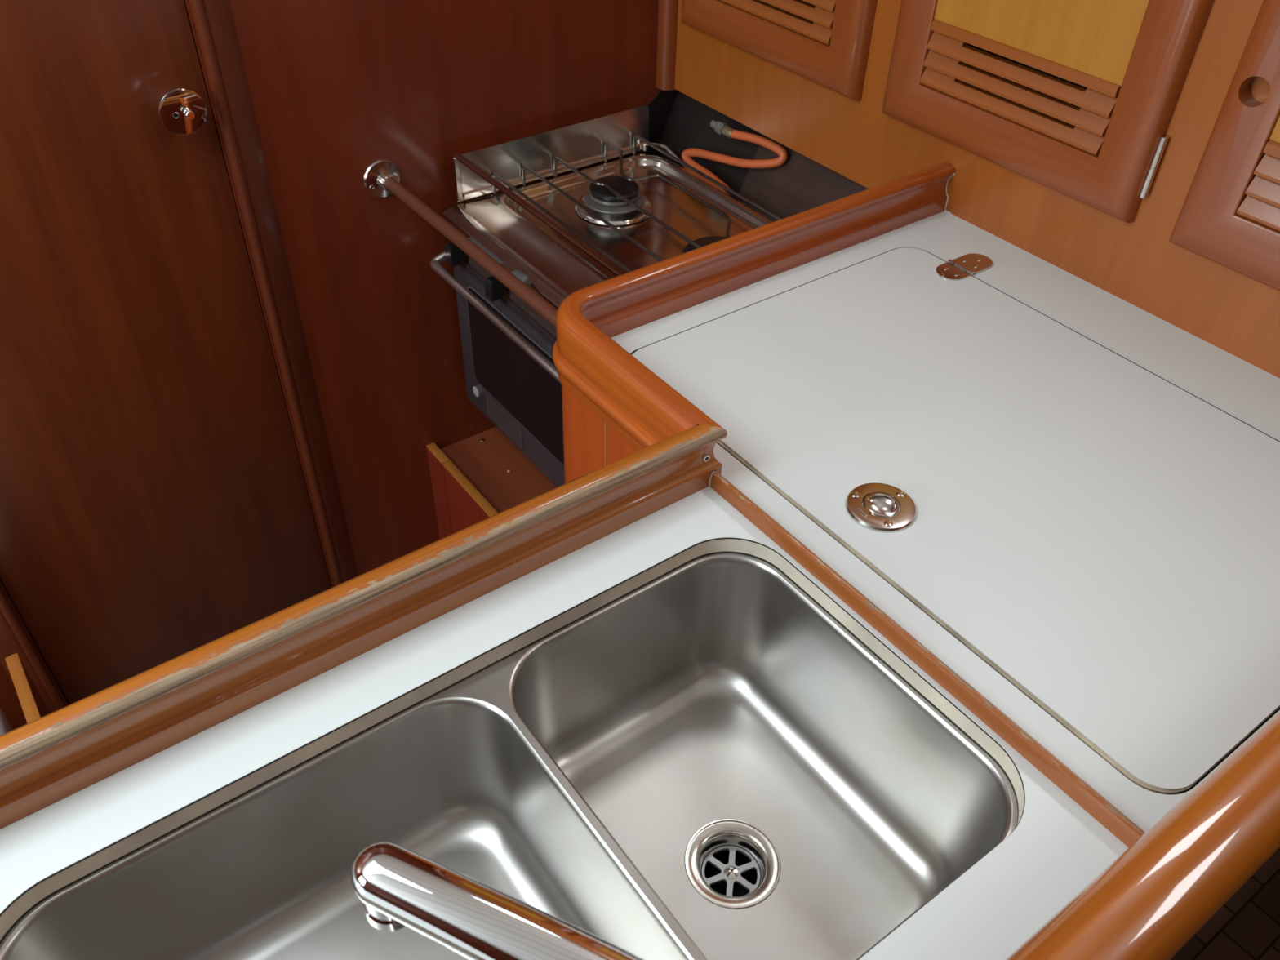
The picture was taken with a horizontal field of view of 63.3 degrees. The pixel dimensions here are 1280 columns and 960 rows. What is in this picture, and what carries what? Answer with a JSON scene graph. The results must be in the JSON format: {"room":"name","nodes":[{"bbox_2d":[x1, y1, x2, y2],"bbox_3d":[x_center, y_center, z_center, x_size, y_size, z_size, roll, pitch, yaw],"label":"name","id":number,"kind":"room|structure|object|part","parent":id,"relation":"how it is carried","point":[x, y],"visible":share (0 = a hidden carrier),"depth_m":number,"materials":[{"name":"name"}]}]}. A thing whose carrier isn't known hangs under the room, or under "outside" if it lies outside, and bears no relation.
{"room":"ship interior","nodes":[
{"label":"ship interior","id":0,"kind":"room"},
{"bbox_2d":[0,0,661,729],"bbox_3d":[-1.062,-0.234,1.071,3.760,2.040,0.030,-25,48,-27],"label":"wall","id":1,"kind":"structure","parent":0,"point":[338,88],"depth_m":1.58,"materials":[{"name":"brown wood"}]},
{"bbox_2d":[0,587,66,712],"bbox_3d":[-0.939,-0.200,1.181,0.047,1.850,0.020,-25,48,-27],"label":"trim","id":2,"kind":"structure","parent":1,"relation":"attached to","point":[13,638],"depth_m":1.58,"materials":[{"name":"brown wood"}]},
{"bbox_2d":[0,0,331,704],"bbox_3d":[-0.730,-0.286,1.306,0.458,1.785,0.077,-25,48,-27],"label":"door","id":3,"kind":"structure","parent":1,"relation":"in","point":[155,507],"depth_m":1.46,"materials":[{"name":"brown wood"}]},
{"bbox_3d":[-0.569,-0.459,1.287,0.057,0.057,0.052,-25,48,-27],"label":"door pull","id":4,"kind":"part","parent":3,"relation":"part of","materials":[{"name":"metal"}]},
{"bbox_2d":[189,0,358,586],"bbox_3d":[-0.523,-0.393,1.417,0.047,1.850,0.020,-25,48,-27],"label":"trim","id":5,"kind":"structure","parent":1,"relation":"attached to","point":[214,22],"depth_m":1.48,"materials":[{"name":"brown wood"}]},
{"bbox_2d":[364,160,557,327],"bbox_3d":[-0.208,-0.286,1.353,0.058,0.058,0.584,-25,48,-27],"label":"bar","id":6,"kind":"object","parent":1,"relation":"attached to","point":[382,177],"visible":0.9,"depth_m":1.39,"materials":[{"name":"wood"}]},
{"bbox_2d":[430,105,782,487],"bbox_3d":[-0.017,-0.243,1.618,0.440,0.454,0.502,-25,48,-27],"label":"gas stove","id":7,"kind":"object","parent":1,"relation":"attached to","point":[562,235],"visible":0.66,"depth_m":1.59,"materials":[{"name":"metal"}]},
{"bbox_3d":[-0.283,-0.350,1.603,0.032,0.032,0.021,-25,48,-27],"label":"knob","id":8,"kind":"part","parent":7,"relation":"part of","materials":[{"name":"black plastic"}]},
{"bbox_3d":[-0.220,-0.325,1.474,0.010,0.004,0.090,-25,48,-27],"label":"latch lever","id":9,"kind":"part","parent":7,"relation":"part of","materials":[{"name":"grey metal"}]},
{"bbox_3d":[-0.168,-0.222,1.480,0.056,0.024,0.480,-25,48,-27],"label":"handle","id":10,"kind":"part","parent":7,"relation":"part of","materials":[{"name":"metal"}]},
{"bbox_3d":[-0.210,-0.284,1.530,0.032,0.032,0.021,-25,48,-27],"label":"knob","id":11,"kind":"part","parent":7,"relation":"part of","materials":[{"name":"black plastic"}]},
{"bbox_3d":[-0.151,-0.122,1.599,0.014,0.290,0.498,-25,48,-27],"label":"oven door","id":12,"kind":"part","parent":7,"relation":"part of","materials":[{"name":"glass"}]},
{"bbox_3d":[-0.139,-0.251,1.475,0.008,0.068,0.482,-25,48,-27],"label":"control panel","id":13,"kind":"part","parent":7,"relation":"part of","materials":[{"name":"grey metal"}]},
{"bbox_3d":[-0.155,-0.130,1.584,0.003,0.186,0.415,-25,48,-27],"label":"glass","id":14,"kind":"part","parent":7,"relation":"part of","materials":[{"name":"black glass"}]},
{"bbox_3d":[-0.163,-0.273,1.419,0.026,0.022,0.022,32,49,30],"label":"latch knob","id":15,"kind":"part","parent":7,"relation":"part of","materials":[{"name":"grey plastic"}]},
{"bbox_3d":[-0.147,-0.257,1.401,0.004,0.009,0.152,-25,48,-27],"label":"latch rod","id":16,"kind":"part","parent":7,"relation":"part of","materials":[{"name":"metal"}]},
{"bbox_3d":[-0.040,-0.433,1.607,0.093,0.027,0.093,-25,48,-27],"label":"burner","id":17,"kind":"part","parent":7,"relation":"part of","materials":[{"name":"metal"}]},
{"bbox_3d":[-0.040,-0.426,1.613,0.122,0.006,0.122,-25,48,-27],"label":"burner dish","id":18,"kind":"part","parent":7,"relation":"part of","materials":[{"name":"metal"}]},
{"bbox_2d":[457,148,777,293],"bbox_3d":[0.015,-0.358,1.532,0.380,0.014,0.485,-25,48,-27],"label":"cooktop","id":19,"kind":"object","parent":7,"relation":"in","point":[557,263],"depth_m":1.58,"materials":[{"name":"metal"}]},
{"bbox_2d":[0,425,727,829],"bbox_3d":[-0.435,0.208,0.658,1.243,0.080,0.031,-25,48,-27],"label":"rail","id":20,"kind":"object","parent":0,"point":[48,759],"visible":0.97,"depth_m":0.76,"materials":[{"name":"brown wood"}]},
{"bbox_2d":[646,88,868,218],"bbox_3d":[0.222,-0.313,1.754,0.108,0.620,0.581,-25,48,-27],"label":"stove recess","id":21,"kind":"object","parent":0,"point":[677,121],"visible":0.07,"depth_m":1.66,"materials":[{"name":"grey metal"}]},
{"bbox_2d":[681,120,787,188],"bbox_3d":[0.144,-0.497,1.659,0.078,0.120,0.207,-25,48,-27],"label":"gas hose","id":22,"kind":"object","parent":21,"relation":"attached to","point":[720,127],"visible":0.7,"depth_m":1.64,"materials":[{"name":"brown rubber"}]},
{"bbox_2d":[674,0,1279,377],"bbox_3d":[1.285,0.131,0.732,0.483,2.040,3.541,-25,48,-27],"label":"wall","id":23,"kind":"structure","parent":0,"point":[1135,262],"depth_m":1.24,"materials":[{"name":"brown wood"}]},
{"bbox_2d":[656,0,678,90],"bbox_3d":[0.055,-1.074,1.368,0.020,1.114,0.025,-25,48,-27],"label":"trim","id":24,"kind":"structure","parent":23,"relation":"attached to","point":[668,14],"depth_m":1.68,"materials":[{"name":"brown wood"}]},
{"bbox_2d":[681,0,877,101],"bbox_3d":[0.185,-0.808,1.354,0.022,0.510,0.382,-25,48,-27],"label":"door","id":25,"kind":"structure","parent":23,"relation":"in","point":[826,43],"depth_m":1.43,"materials":[{"name":"brown wood"}]},
{"bbox_3d":[0.182,-0.688,1.459,0.016,0.079,0.266,-25,48,-27],"label":"louvre panel","id":26,"kind":"part","parent":25,"relation":"part of","materials":[{"name":"brown wood"}]},
{"bbox_2d":[881,0,1214,222],"bbox_3d":[0.439,-0.576,1.096,0.022,0.510,0.382,-25,48,-27],"label":"door","id":27,"kind":"structure","parent":23,"relation":"in","point":[1134,59],"depth_m":1.16,"materials":[{"name":"brown wood"}]},
{"bbox_3d":[0.433,-0.458,1.203,0.016,0.079,0.259,-25,48,-27],"label":"louvre panel","id":28,"kind":"part","parent":27,"relation":"part of","materials":[{"name":"brown wood"}]},
{"bbox_3d":[0.438,-0.607,1.073,0.008,0.316,0.260,-25,48,-27],"label":"panel","id":29,"kind":"part","parent":27,"relation":"part of","materials":[{"name":"yellow wood"}]},
{"bbox_2d":[1168,0,1279,291],"bbox_3d":[0.687,-0.348,0.843,0.022,0.510,0.377,-25,48,-27],"label":"door","id":30,"kind":"structure","parent":23,"relation":"in","point":[1228,216],"depth_m":1.03,"materials":[{"name":"brown wood"}]},
{"bbox_3d":[0.684,-0.229,0.948,0.016,0.079,0.260,-25,48,-27],"label":"louvre panel","id":31,"kind":"part","parent":30,"relation":"part of","materials":[{"name":"brown wood"}]},
{"bbox_3d":[0.689,-0.378,0.818,0.008,0.316,0.261,-25,48,-27],"label":"panel","id":32,"kind":"part","parent":30,"relation":"part of","materials":[{"name":"yellow wood"}]},
{"bbox_2d":[1170,848,1279,959],"bbox_3d":[-0.189,1.389,0.813,3.800,0.030,4.100,-25,48,-27],"label":"floor","id":33,"kind":"structure","parent":0,"point":[1247,926],"depth_m":1.62,"materials":[{"name":"brown wood"}]},
{"bbox_2d":[0,708,13,735],"bbox_3d":[-0.967,0.733,1.266,0.650,0.330,0.730,-25,48,-27],"label":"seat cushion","id":34,"kind":"object","parent":33,"relation":"on","point":[5,726],"visible":0.06,"depth_m":1.49,"materials":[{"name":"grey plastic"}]},
{"bbox_2d":[4,653,51,723],"bbox_3d":[-0.691,0.593,1.395,0.017,0.384,0.730,-25,48,-27],"label":"locker","id":35,"kind":"object","parent":33,"relation":"on","point":[33,706],"visible":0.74,"depth_m":1.46,"materials":[{"name":"brown wood"}]},
{"bbox_2d":[426,426,555,539],"bbox_3d":[-0.083,0.177,1.894,0.334,0.384,0.581,-25,48,-27],"label":"locker","id":36,"kind":"object","parent":33,"relation":"on","point":[472,483],"visible":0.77,"depth_m":1.85,"materials":[{"name":"brown wood"}]},
{"bbox_3d":[-0.365,0.097,1.979,0.015,0.380,0.059,-25,48,-27],"label":"panel","id":37,"kind":"part","parent":36,"relation":"part of","materials":[{"name":"brown wood"}]},
{"bbox_3d":[-0.194,0.254,1.805,0.015,0.380,0.518,-25,48,-27],"label":"panel","id":38,"kind":"part","parent":36,"relation":"part of","materials":[{"name":"brown wood"}]},
{"bbox_2d":[440,426,555,513],"bbox_3d":[-0.071,0.050,1.791,0.314,0.015,0.581,-25,48,-27],"label":"shelf","id":39,"kind":"object","parent":36,"relation":"attached to","point":[485,458],"depth_m":1.85,"materials":[{"name":"brown wood"}]},
{"bbox_2d":[561,383,636,483],"bbox_3d":[0.341,0.305,1.343,0.610,0.932,0.711,-25,48,-27],"label":"base cabinet","id":40,"kind":"object","parent":33,"relation":"on","point":[589,444],"visible":0.13,"depth_m":1.09,"materials":[{"name":"brown wood"}]},
{"bbox_3d":[-0.028,0.234,1.412,0.130,0.932,0.117,-25,48,-27],"label":"corner post","id":41,"kind":"part","parent":40,"relation":"part of","materials":[{"name":"brown wood"}]},
{"bbox_3d":[-0.002,0.321,1.313,0.014,0.932,0.122,-25,48,-27],"label":"panel","id":42,"kind":"part","parent":40,"relation":"part of","materials":[{"name":"brown wood"}]},
{"bbox_2d":[611,211,1279,832],"bbox_3d":[0.375,-0.034,1.016,0.602,0.026,0.734,-25,48,-27],"label":"countertop","id":43,"kind":"structure","parent":40,"relation":"on","point":[1234,386],"depth_m":1.10,"materials":[{"name":"white laminate"}]},
{"bbox_2d":[552,162,955,472],"bbox_3d":[0.217,-0.196,1.144,0.619,0.080,0.281,-25,48,-27],"label":"icebox fiddle","id":44,"kind":"object","parent":43,"relation":"on","point":[635,402],"visible":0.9,"depth_m":1.13,"materials":[{"name":"brown wood"}]},
{"bbox_2d":[708,471,1144,847],"bbox_3d":[0.202,0.124,0.797,0.009,0.018,0.465,-25,48,-27],"label":"batten","id":45,"kind":"object","parent":43,"relation":"on","point":[1122,828],"visible":0.94,"depth_m":0.77,"materials":[{"name":"brown wood"}]},
{"bbox_2d":[631,247,1279,795],"bbox_3d":[0.367,-0.041,1.015,0.499,0.027,0.647,-25,48,-27],"label":"hatch","id":46,"kind":"object","parent":43,"relation":"on","point":[1103,535],"depth_m":0.95,"materials":[{"name":"white laminate"}]},
{"bbox_3d":[0.214,0.025,0.922,0.062,0.012,0.062,-25,48,-27],"label":"ring pull","id":47,"kind":"part","parent":46,"relation":"part of","materials":[{"name":"silver metal"}]},
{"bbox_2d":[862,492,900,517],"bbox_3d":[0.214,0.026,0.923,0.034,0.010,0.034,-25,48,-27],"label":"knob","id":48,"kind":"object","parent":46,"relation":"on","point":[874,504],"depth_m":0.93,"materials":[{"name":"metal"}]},
{"bbox_3d":[0.390,-0.257,1.250,0.085,0.006,0.037,-25,48,-27],"label":"lid hinge","id":49,"kind":"part","parent":46,"relation":"part of","materials":[{"name":"metal"}]},
{"bbox_2d":[1004,711,1279,959],"bbox_3d":[0.290,0.250,0.600,1.330,0.088,0.052,-25,48,-27],"label":"rail","id":50,"kind":"object","parent":43,"relation":"on","point":[1149,902],"visible":1,"depth_m":0.58,"materials":[{"name":"brown wood"}]},
{"bbox_3d":[-0.449,0.591,0.988,1.236,0.932,0.016,-25,48,-27],"label":"cabinet","id":51,"kind":"object","parent":33,"relation":"on","visible":0},
{"bbox_2d":[0,486,1128,959],"bbox_3d":[-0.298,0.365,0.529,1.229,0.018,0.457,-25,48,-27],"label":"countertop","id":52,"kind":"structure","parent":51,"relation":"on","point":[1055,848],"depth_m":0.72,"materials":[{"name":"white laminate"}]},
{"bbox_2d":[351,841,644,959],"bbox_3d":[-0.032,0.267,0.515,0.233,0.160,0.055,16,43,16],"label":"faucet","id":53,"kind":"object","parent":52,"relation":"on","point":[397,886],"visible":1,"depth_m":0.48,"materials":[{"name":"silver metal"}]},
{"bbox_2d":[0,551,1018,959],"bbox_3d":[-0.070,0.341,0.749,0.639,0.223,0.357,-25,48,-27],"label":"double sink","id":54,"kind":"object","parent":52,"relation":"in","point":[704,762],"visible":0.94,"depth_m":0.82,"materials":[{"name":"metal"}]},
{"bbox_3d":[-0.172,0.358,0.665,0.354,0.144,0.327,-25,48,-27],"label":"bowl","id":55,"kind":"part","parent":54,"relation":"part of","materials":[{"name":"metal"}]},
{"bbox_3d":[0.079,0.244,0.809,0.258,0.148,0.327,-25,48,-27],"label":"bowl","id":56,"kind":"part","parent":54,"relation":"part of","materials":[{"name":"metal"}]}
]}

